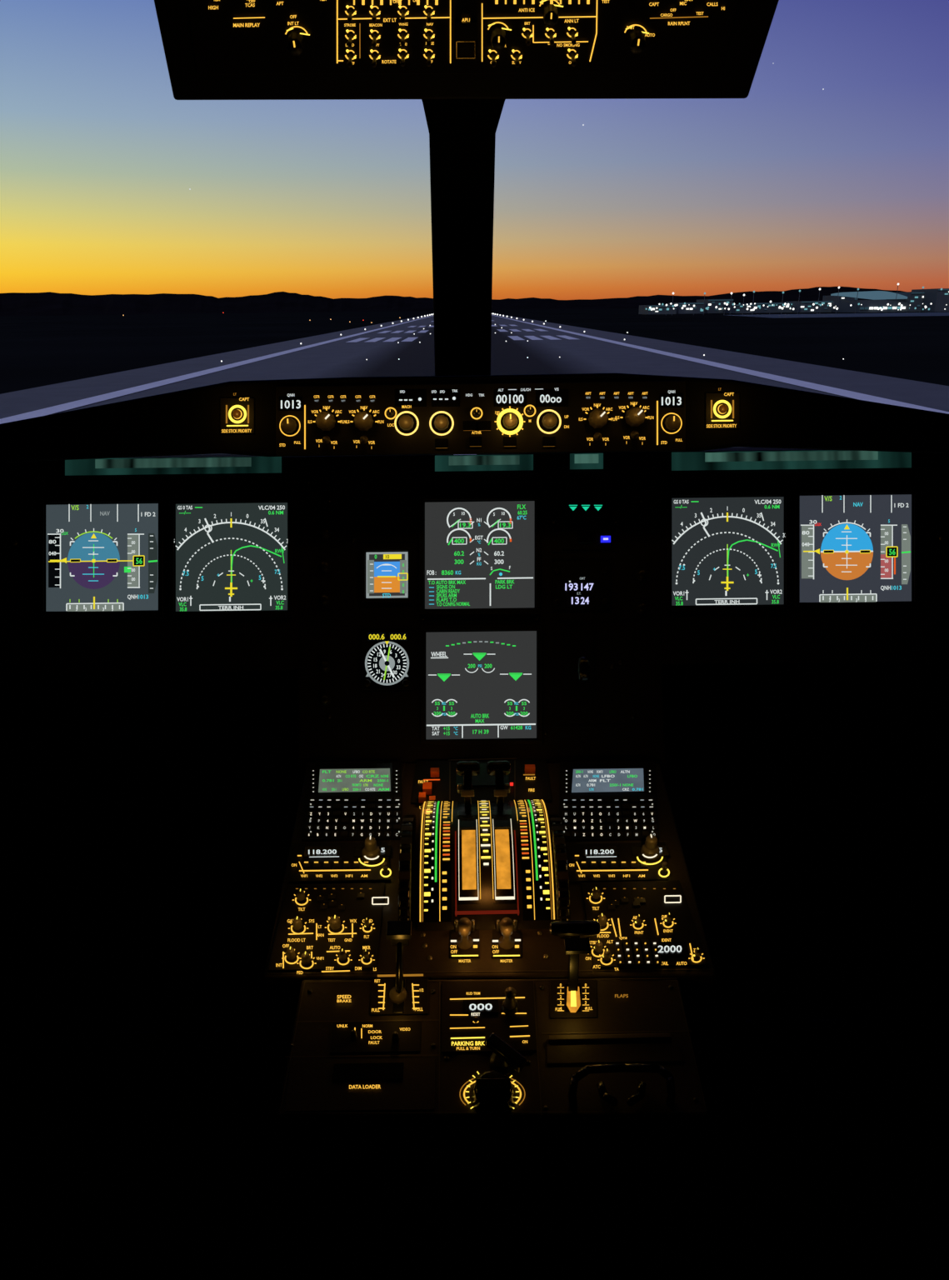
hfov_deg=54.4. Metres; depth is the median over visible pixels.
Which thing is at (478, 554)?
display
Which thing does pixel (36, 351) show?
grass field
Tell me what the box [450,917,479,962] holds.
switch
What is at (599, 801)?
unit
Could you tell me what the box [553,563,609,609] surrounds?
digital clock
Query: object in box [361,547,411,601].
indicator
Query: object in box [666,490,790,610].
display
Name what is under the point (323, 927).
panel
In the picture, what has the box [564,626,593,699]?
lever
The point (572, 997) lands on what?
lever
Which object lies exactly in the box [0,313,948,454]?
runway
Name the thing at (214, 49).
panel
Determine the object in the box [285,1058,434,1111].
loader
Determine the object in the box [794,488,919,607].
display
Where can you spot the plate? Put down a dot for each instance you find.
(344, 1040)
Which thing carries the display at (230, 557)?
attached to the panel at (342, 506)
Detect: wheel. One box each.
[398,814,416,920]
[549,814,570,938]
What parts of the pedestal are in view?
floor light selector knob, knob, parking brake handle, printer slot, grab handle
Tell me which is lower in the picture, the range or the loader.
the loader
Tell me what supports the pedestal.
on the floor
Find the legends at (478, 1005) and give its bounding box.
[450,991,529,1049]
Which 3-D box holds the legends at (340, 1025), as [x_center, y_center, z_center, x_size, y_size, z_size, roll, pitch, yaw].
[-0.102,0.395,0.926,0.074,0.006,0.021,-1,20,0]
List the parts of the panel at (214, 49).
plate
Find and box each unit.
[302,760,402,841]
[559,760,659,841]
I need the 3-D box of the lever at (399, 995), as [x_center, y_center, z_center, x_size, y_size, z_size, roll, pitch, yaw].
[-0.096,0.336,0.950,0.095,0.087,0.042,-1,20,0]
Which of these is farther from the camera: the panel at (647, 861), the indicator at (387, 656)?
the indicator at (387, 656)
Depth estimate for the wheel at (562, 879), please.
1.04 m
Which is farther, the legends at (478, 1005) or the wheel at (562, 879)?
the wheel at (562, 879)
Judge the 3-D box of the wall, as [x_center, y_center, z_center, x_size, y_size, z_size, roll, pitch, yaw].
[0.010,0.251,1.817,2.300,1.200,0.050,-1,20,0]
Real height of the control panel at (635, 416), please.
0.088 m
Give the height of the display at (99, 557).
0.156 m
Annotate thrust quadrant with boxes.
[417,799,557,930]
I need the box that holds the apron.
[728,312,948,317]
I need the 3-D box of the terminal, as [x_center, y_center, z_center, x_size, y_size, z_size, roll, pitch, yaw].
[266.527,-257.841,699.542,310.378,18.667,195.647,-1,20,0]
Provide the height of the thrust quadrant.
0.079 m
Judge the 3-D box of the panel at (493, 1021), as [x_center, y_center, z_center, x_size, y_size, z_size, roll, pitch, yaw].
[0.015,0.374,0.940,0.096,0.046,0.074,-1,20,0]
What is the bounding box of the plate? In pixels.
[330,1021,420,1053]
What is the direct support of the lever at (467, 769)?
attached to the thrust quadrant
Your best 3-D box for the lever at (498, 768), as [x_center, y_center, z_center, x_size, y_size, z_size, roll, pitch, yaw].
[0.030,0.185,1.147,0.030,0.063,0.042,-1,20,0]
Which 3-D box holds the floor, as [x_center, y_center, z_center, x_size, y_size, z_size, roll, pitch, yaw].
[0.035,1.320,0.687,2.400,0.050,2.900,-1,20,0]
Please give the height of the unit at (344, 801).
0.039 m
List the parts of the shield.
autoland warning button, autoland warning button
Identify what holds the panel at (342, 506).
attached to the wall
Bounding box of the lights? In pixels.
[122,312,844,361]
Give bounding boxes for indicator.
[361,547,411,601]
[361,630,412,689]
[562,498,611,549]
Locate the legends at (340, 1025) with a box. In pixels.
[336,1024,409,1044]
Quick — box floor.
[0,1013,948,1279]
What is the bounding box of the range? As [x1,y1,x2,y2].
[0,286,904,315]
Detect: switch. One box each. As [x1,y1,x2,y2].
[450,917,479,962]
[491,917,521,962]
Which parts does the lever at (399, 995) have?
lever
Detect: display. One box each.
[38,497,164,616]
[169,496,293,616]
[419,495,540,614]
[420,625,542,744]
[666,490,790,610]
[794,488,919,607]
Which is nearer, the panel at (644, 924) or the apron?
the panel at (644, 924)
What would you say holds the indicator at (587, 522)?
attached to the panel at (342, 506)
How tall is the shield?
0.144 m
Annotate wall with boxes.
[0,660,948,1029]
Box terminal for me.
[638,283,948,315]
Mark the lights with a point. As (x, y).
(222, 312)
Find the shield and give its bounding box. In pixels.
[0,373,948,475]
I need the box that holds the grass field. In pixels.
[0,308,948,394]
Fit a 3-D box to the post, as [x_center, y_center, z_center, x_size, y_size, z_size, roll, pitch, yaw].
[-0.010,-0.587,1.409,0.150,0.490,0.221,-1,20,0]
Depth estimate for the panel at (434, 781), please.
1.23 m
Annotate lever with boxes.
[336,920,428,1015]
[455,761,479,807]
[486,760,510,807]
[549,920,628,1019]
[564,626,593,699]
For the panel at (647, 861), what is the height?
0.037 m
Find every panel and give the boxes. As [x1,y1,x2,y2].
[0,450,948,770]
[154,0,779,99]
[267,882,389,974]
[275,380,685,456]
[289,835,391,883]
[411,757,551,809]
[441,980,536,1053]
[568,834,669,883]
[581,880,709,970]
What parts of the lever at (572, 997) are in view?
lever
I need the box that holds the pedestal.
[263,762,716,1279]
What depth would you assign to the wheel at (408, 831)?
1.05 m
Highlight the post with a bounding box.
[421,99,505,375]
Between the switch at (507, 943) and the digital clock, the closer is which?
the switch at (507, 943)
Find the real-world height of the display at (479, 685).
0.154 m
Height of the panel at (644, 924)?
0.038 m

